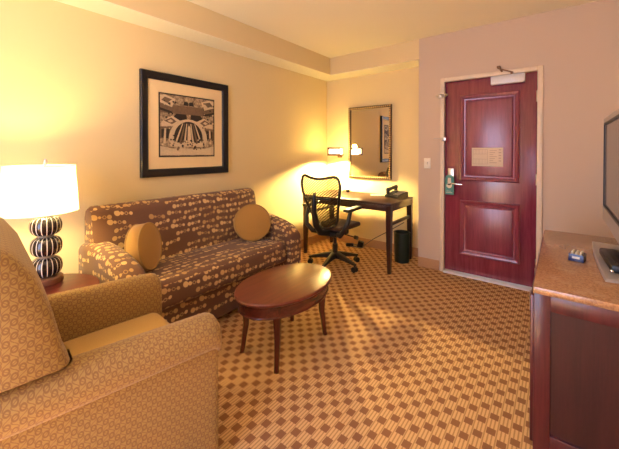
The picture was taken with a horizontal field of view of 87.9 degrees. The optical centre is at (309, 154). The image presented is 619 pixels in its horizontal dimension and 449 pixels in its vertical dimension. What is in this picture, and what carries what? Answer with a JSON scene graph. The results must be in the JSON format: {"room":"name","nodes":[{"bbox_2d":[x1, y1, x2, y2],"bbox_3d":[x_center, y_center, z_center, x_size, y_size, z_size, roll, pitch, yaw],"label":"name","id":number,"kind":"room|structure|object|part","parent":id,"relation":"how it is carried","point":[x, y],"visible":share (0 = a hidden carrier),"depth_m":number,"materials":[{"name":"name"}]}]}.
{"room":"hotel room","nodes":[
{"label":"hotel room","id":0,"kind":"room"},
{"bbox_2d":[0,0,326,273],"bbox_3d":[-1.406,-0.007,2.727,0.120,2.551,5.490,0,1,38],"label":"wall","id":1,"kind":"structure","parent":0,"point":[69,75],"depth_m":2.50,"materials":[{"name":"paint"}]},
{"bbox_2d":[139,68,228,177],"bbox_3d":[-1.113,-0.257,2.970,0.034,0.894,0.875,0,1,38],"label":"framed picture","id":2,"kind":"object","parent":1,"relation":"attached to","point":[183,121],"visible":1,"depth_m":2.92},
{"bbox_2d":[158,92,213,156],"bbox_3d":[-1.114,-0.257,2.971,0.018,0.562,0.563,0,1,38],"label":"print","id":3,"kind":"object","parent":2,"relation":"attached to","point":[185,120],"depth_m":2.95},
{"bbox_2d":[54,0,329,77],"bbox_3d":[-1.347,-1.166,2.477,0.264,0.227,4.950,0,1,38],"label":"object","id":4,"kind":"structure","parent":1,"relation":"attached to","point":[184,19],"depth_m":2.89,"materials":[{"name":"paint"}]},
{"bbox_2d":[301,234,326,247],"bbox_3d":[-1.354,1.217,2.699,0.012,0.105,5.250,0,1,38],"label":"baseboard","id":5,"kind":"structure","parent":1,"relation":"attached to","point":[313,239],"depth_m":4.51,"materials":[{"name":"wood"}]},
{"bbox_2d":[327,67,418,247],"bbox_3d":[0.872,-0.025,4.353,1.568,2.551,0.120,0,1,38],"label":"wall","id":6,"kind":"structure","parent":0,"point":[398,88],"depth_m":4.23,"materials":[{"name":"paint"}]},
{"bbox_2d":[327,147,343,157],"bbox_3d":[0.405,-0.022,4.433,0.233,0.143,0.330,0,1,38],"label":"wall lamp","id":7,"kind":"object","parent":6,"relation":"attached to","point":[333,151],"visible":1,"depth_m":4.30,"materials":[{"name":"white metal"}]},
{"bbox_2d":[329,149,341,153],"bbox_3d":[0.355,-0.034,4.339,0.166,0.086,0.086,0,1,38],"label":"diffuser","id":8,"kind":"object","parent":7,"relation":"attached to","point":[331,151],"depth_m":4.30,"materials":[{"name":"white"}]},
{"bbox_2d":[316,39,418,80],"bbox_3d":[0.743,-1.185,4.175,1.468,0.227,0.300,0,1,38],"label":"soffit","id":9,"kind":"structure","parent":6,"relation":"attached to","point":[404,55],"depth_m":3.98,"materials":[{"name":"paint"}]},
{"bbox_2d":[348,104,391,179],"bbox_3d":[0.799,-0.160,4.309,0.635,0.972,0.037,0,1,38],"label":"wall mirror","id":10,"kind":"object","parent":6,"relation":"attached to","point":[369,127],"visible":1,"depth_m":4.30,"materials":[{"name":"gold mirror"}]},
{"bbox_2d":[327,235,417,256],"bbox_3d":[0.832,1.199,4.315,1.468,0.105,0.012,0,1,38],"label":"baseboard","id":11,"kind":"structure","parent":6,"relation":"attached to","point":[374,243],"depth_m":4.31,"materials":[{"name":"wood"}]},
{"bbox_2d":[216,238,532,448],"bbox_3d":[-0.071,1.280,1.697,3.470,0.001,5.450,0,1,38],"label":"floor","id":12,"kind":"structure","parent":0,"point":[413,356],"depth_m":1.93,"materials":[{"name":"carpet"}]},
{"bbox_2d":[44,273,99,294],"bbox_3d":[-1.435,1.005,1.694,0.560,0.550,0.560,0,1,38],"label":"side table","id":13,"kind":"object","parent":12,"relation":"on","point":[74,280],"visible":0.2,"depth_m":1.81,"materials":[{"name":"brown wood"}]},
{"bbox_2d":[0,159,79,286],"bbox_3d":[-1.527,0.377,1.826,0.358,0.703,0.358,0,1,38],"label":"table lamp","id":14,"kind":"object","parent":13,"relation":"on","point":[41,193],"visible":0.89,"depth_m":1.75,"materials":[{"name":"white fabric"}]},
{"bbox_3d":[-1.527,0.198,1.824,0.352,0.262,0.352,0,1,38],"label":"lamp shade","id":15,"kind":"part","parent":14,"relation":"part of","materials":[{"name":"fabric"}]},
{"bbox_3d":[-1.499,0.405,1.826,0.150,0.104,0.150,0,1,38],"label":"globe","id":16,"kind":"part","parent":14,"relation":"part of","materials":[{"name":"ceramic"}]},
{"bbox_3d":[-1.499,0.521,1.828,0.150,0.104,0.150,0,1,38],"label":"globe","id":17,"kind":"part","parent":14,"relation":"part of","materials":[{"name":"ceramic"}]},
{"bbox_3d":[-1.499,0.637,1.829,0.150,0.104,0.150,0,1,38],"label":"globe","id":18,"kind":"part","parent":14,"relation":"part of","materials":[{"name":"ceramic"}]},
{"bbox_2d":[0,217,221,448],"bbox_3d":[-0.907,0.750,1.255,0.760,1.071,0.831,1,1,44],"label":"armchair","id":19,"kind":"object","parent":12,"relation":"on","point":[97,366],"visible":1,"depth_m":1.07,"materials":[{"name":"fabric"}]},
{"bbox_2d":[0,217,72,392],"bbox_3d":[-1.075,0.501,1.081,0.746,0.569,0.351,1,1,44],"label":"cushion","id":20,"kind":"object","parent":19,"relation":"on","point":[34,357],"depth_m":0.88,"materials":[{"name":"fabric"}]},
{"bbox_3d":[-1.125,0.935,1.479,0.139,0.655,0.820,1,1,44],"label":"arm","id":21,"kind":"part","parent":19,"relation":"part of","materials":[{"name":"fabric"}]},
{"bbox_3d":[-0.682,0.940,1.044,0.139,0.655,0.820,1,1,44],"label":"arm","id":22,"kind":"part","parent":19,"relation":"part of","materials":[{"name":"fabric"}]},
{"bbox_2d":[63,313,169,355],"bbox_3d":[-0.858,0.899,1.307,0.486,0.196,0.660,1,1,44],"label":"seat cushion","id":23,"kind":"object","parent":19,"relation":"on","point":[93,335],"depth_m":1.47,"materials":[{"name":"fabric"}]},
{"bbox_2d":[78,188,300,322],"bbox_3d":[-0.860,0.817,2.658,0.756,0.905,1.584,0,1,38],"label":"sofa","id":24,"kind":"object","parent":12,"relation":"on","point":[202,263],"visible":0.5,"depth_m":2.48,"materials":[{"name":"fabric"}]},
{"bbox_3d":[-1.291,0.917,2.095,0.741,0.618,0.165,0,1,38],"label":"arm","id":25,"kind":"part","parent":24,"relation":"part of","materials":[{"name":"fabric"}]},
{"bbox_2d":[124,222,161,269],"bbox_3d":[-1.149,0.642,2.235,0.144,0.333,0.324,0,1,0],"label":"round pillow","id":26,"kind":"object","parent":24,"relation":"on","point":[143,242],"visible":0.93,"depth_m":2.16,"materials":[{"name":"orange fabric"}]},
{"bbox_3d":[-1.058,0.715,2.811,0.255,0.705,1.494,0,1,38],"label":"backrest","id":27,"kind":"part","parent":24,"relation":"part of","materials":[{"name":"fabric"}]},
{"bbox_2d":[144,238,285,310],"bbox_3d":[-0.817,0.910,2.626,0.624,0.234,1.264,0,1,38],"label":"seat cushion","id":28,"kind":"object","parent":24,"relation":"on","point":[190,275],"depth_m":2.43,"materials":[{"name":"fabric"}]},
{"bbox_2d":[233,204,270,240],"bbox_3d":[-0.541,0.643,3.029,0.340,0.351,0.176,0,1,-19],"label":"round pillow","id":29,"kind":"object","parent":24,"relation":"on","point":[252,222],"visible":1,"depth_m":2.98,"materials":[{"name":"orange fabric"}]},
{"bbox_3d":[-0.418,0.904,3.214,0.741,0.618,0.165,0,1,38],"label":"arm","id":30,"kind":"part","parent":24,"relation":"part of","materials":[{"name":"fabric"}]},
{"bbox_2d":[234,263,331,373],"bbox_3d":[-0.157,1.062,2.164,0.524,0.425,0.770,0,1,38],"label":"coffee table","id":31,"kind":"object","parent":12,"relation":"on","point":[277,293],"visible":1,"depth_m":2.02,"materials":[{"name":"brown wood"}]},
{"bbox_3d":[-0.422,1.081,2.075,0.060,0.390,0.052,0,1,-19],"label":"leg","id":32,"kind":"part","parent":31,"relation":"part of","materials":[{"name":"brown wood"}]},
{"bbox_3d":[-0.191,1.083,1.895,0.052,0.390,0.060,0,1,7],"label":"leg","id":33,"kind":"part","parent":31,"relation":"part of","materials":[{"name":"brown wood"}]},
{"bbox_3d":[0.096,1.079,2.263,0.060,0.390,0.052,0,1,-21],"label":"leg","id":34,"kind":"part","parent":31,"relation":"part of","materials":[{"name":"brown wood"}]},
{"bbox_2d":[300,174,361,272],"bbox_3d":[0.258,0.738,3.587,0.664,1.043,0.698,1,1,41],"label":"office chair","id":35,"kind":"object","parent":12,"relation":"on","point":[335,227],"visible":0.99,"depth_m":3.43,"materials":[{"name":"black"}]},
{"bbox_3d":[0.139,0.519,3.455,0.554,0.603,0.199,1,1,41],"label":"frame","id":36,"kind":"part","parent":35,"relation":"part of","materials":[{"name":"black plastic"}]},
{"bbox_3d":[0.326,0.803,3.673,0.370,0.074,0.400,1,1,41],"label":"seat","id":37,"kind":"part","parent":35,"relation":"part of","materials":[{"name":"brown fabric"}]},
{"bbox_2d":[303,190,412,273],"bbox_3d":[0.579,0.882,3.968,1.183,0.745,0.645,0,1,38],"label":"writing desk","id":38,"kind":"object","parent":12,"relation":"on","point":[348,199],"visible":0.7,"depth_m":3.68,"materials":[{"name":"brown wood"}]},
{"bbox_3d":[-0.043,0.895,4.083,0.056,0.717,0.056,0,1,38],"label":"leg","id":39,"kind":"part","parent":38,"relation":"part of","materials":[{"name":"brown wood"}]},
{"bbox_3d":[0.317,0.890,4.544,0.056,0.717,0.056,0,1,38],"label":"leg","id":40,"kind":"part","parent":38,"relation":"part of","materials":[{"name":"brown wood"}]},
{"bbox_3d":[0.841,0.903,3.392,0.056,0.717,0.056,0,1,38],"label":"leg","id":41,"kind":"part","parent":38,"relation":"part of","materials":[{"name":"brown wood"}]},
{"bbox_2d":[385,185,407,198],"bbox_3d":[1.040,0.442,3.841,0.212,0.140,0.190,-1,1,-40],"label":"telephone","id":42,"kind":"object","parent":38,"relation":"on","point":[393,194],"visible":1,"depth_m":3.82,"materials":[{"name":"black plastic"}]},
{"bbox_3d":[1.202,0.898,3.853,0.056,0.717,0.056,0,1,38],"label":"leg","id":43,"kind":"part","parent":38,"relation":"part of","materials":[{"name":"brown wood"}]},
{"bbox_2d":[346,222,403,247],"bbox_3d":[0.853,1.053,4.217,0.773,0.410,0.129,0,1,29],"label":"power cord","id":44,"kind":"object","parent":12,"relation":"on","point":[360,244],"visible":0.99,"depth_m":4.28,"materials":[{"name":"black plastic"}]},
{"bbox_2d":[393,230,410,263],"bbox_3d":[1.082,1.081,3.760,0.194,0.349,0.194,0,1,38],"label":"waste bin","id":45,"kind":"object","parent":12,"relation":"on","point":[401,237],"visible":1,"depth_m":3.69,"materials":[{"name":"black plastic"}]},
{"bbox_2d":[529,237,618,448],"bbox_3d":[1.520,0.923,1.610,0.660,0.717,1.190,0,1,38],"label":"media cabinet","id":46,"kind":"object","parent":12,"relation":"on","point":[574,346],"visible":0.62,"depth_m":1.25,"materials":[{"name":"brown wood"}]},
{"bbox_3d":[1.049,0.894,1.492,0.018,0.617,0.375,0,1,38],"label":"door","id":47,"kind":"part","parent":46,"relation":"part of","materials":[{"name":"brown wood"}]},
{"bbox_2d":[533,230,618,311],"bbox_3d":[1.530,0.550,1.592,0.628,0.028,1.200,0,1,38],"label":"countertop","id":48,"kind":"structure","parent":46,"relation":"on","point":[556,276],"depth_m":1.44,"materials":[{"name":"brown stone"}]},
{"bbox_2d":[568,249,585,262],"bbox_3d":[1.353,0.512,1.622,0.066,0.048,0.060,-1,1,-40],"label":"holder","id":49,"kind":"object","parent":48,"relation":"on","point":[573,255],"visible":1,"depth_m":1.61,"materials":[{"name":"blue plastic"}]},
{"bbox_2d":[592,109,618,283],"bbox_3d":[1.571,0.160,1.554,0.278,0.751,1.025,0,1,38],"label":"television","id":50,"kind":"object","parent":48,"relation":"on","point":[611,123],"visible":0.99,"depth_m":1.68,"materials":[{"name":"black plastic"}]},
{"bbox_2d":[599,248,618,273],"bbox_3d":[1.465,0.502,1.506,0.130,0.040,0.328,0,1,35],"label":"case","id":51,"kind":"object","parent":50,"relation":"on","point":[610,256],"visible":1,"depth_m":1.51,"materials":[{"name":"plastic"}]},
{"bbox_3d":[1.527,0.097,1.588,0.030,0.625,1.025,0,1,38],"label":"frame","id":52,"kind":"part","parent":50,"relation":"part of","materials":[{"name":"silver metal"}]},
{"bbox_3d":[1.177,0.898,1.142,0.515,0.557,0.006,0,1,38],"label":"panel","id":53,"kind":"part","parent":46,"relation":"part of","materials":[{"name":"brown wood"}]},
{"bbox_2d":[187,0,598,57],"bbox_3d":[-0.071,-1.321,1.668,3.670,0.100,5.650,0,1,38],"label":"ceiling","id":54,"kind":"structure","parent":0,"point":[328,28],"depth_m":3.00,"materials":[{"name":"paint"}]},
{"bbox_2d":[418,0,618,269],"bbox_3d":[2.092,-0.012,3.210,1.862,2.551,0.420,0,1,38],"label":"wall","id":55,"kind":"structure","parent":0,"point":[577,47],"depth_m":2.86,"materials":[{"name":"paint"}]},
{"bbox_2d":[424,158,430,168],"bbox_3d":[1.300,0.100,3.549,0.074,0.115,0.024,0,1,38],"label":"light switch","id":56,"kind":"object","parent":55,"relation":"attached to","point":[427,161],"visible":1,"depth_m":3.54,"materials":[{"name":"white plastic"}]},
{"bbox_2d":[418,256,438,269],"bbox_3d":[1.935,1.212,3.072,1.802,0.105,0.012,0,1,38],"label":"baseboard","id":57,"kind":"structure","parent":55,"relation":"attached to","point":[423,262],"depth_m":3.55,"materials":[{"name":"wood"}]},
{"bbox_2d":[443,269,531,291],"bbox_3d":[1.770,1.254,3.210,0.809,0.018,0.090,0,1,38],"label":"trim","id":58,"kind":"structure","parent":55,"relation":"attached to","point":[480,278],"depth_m":3.17,"materials":[{"name":"metal"}]},
{"bbox_2d":[440,65,542,271],"bbox_3d":[1.765,0.228,3.192,0.893,2.072,0.030,0,1,38],"label":"trim","id":59,"kind":"structure","parent":55,"relation":"attached to","point":[539,69],"depth_m":3.02,"materials":[{"name":"paint"}]},
{"bbox_2d":[445,66,537,286],"bbox_3d":[1.777,0.192,3.186,0.828,2.089,0.110,0,1,38],"label":"door","id":60,"kind":"structure","parent":55,"relation":"in","point":[490,215],"depth_m":3.16,"materials":[{"name":"brown wood"}]},
{"bbox_2d":[445,175,453,194],"bbox_3d":[1.468,0.319,3.369,0.084,0.205,0.006,0,1,38],"label":"hanger","id":61,"kind":"object","parent":60,"relation":"hanging from","point":[449,188],"visible":1,"depth_m":3.37,"materials":[{"name":"green paper"}]},
{"bbox_3d":[1.503,0.276,3.413,0.062,0.255,0.012,0,1,38],"label":"lock plate","id":62,"kind":"part","parent":60,"relation":"part of","materials":[{"name":"metal"}]},
{"bbox_2d":[472,148,502,166],"bbox_3d":[1.765,0.028,3.192,0.275,0.185,0.005,0,1,38],"label":"notice","id":63,"kind":"object","parent":60,"relation":"attached to","point":[493,157],"visible":1,"depth_m":3.19,"materials":[{"name":"beige paper"}]},
{"bbox_3d":[1.778,0.760,3.194,0.526,0.563,0.026,0,1,38],"label":"panel","id":64,"kind":"part","parent":60,"relation":"part of","materials":[{"name":"brown wood"}]},
{"bbox_3d":[1.774,-0.166,3.187,0.524,0.880,0.026,0,1,38],"label":"panel","id":65,"kind":"part","parent":60,"relation":"part of","materials":[{"name":"brown wood"}]},
{"bbox_3d":[1.874,-0.801,3.076,0.135,0.100,0.052,0,1,38],"label":"closer arm","id":66,"kind":"part","parent":60,"relation":"part of","materials":[{"name":"brown metal"}]}
]}

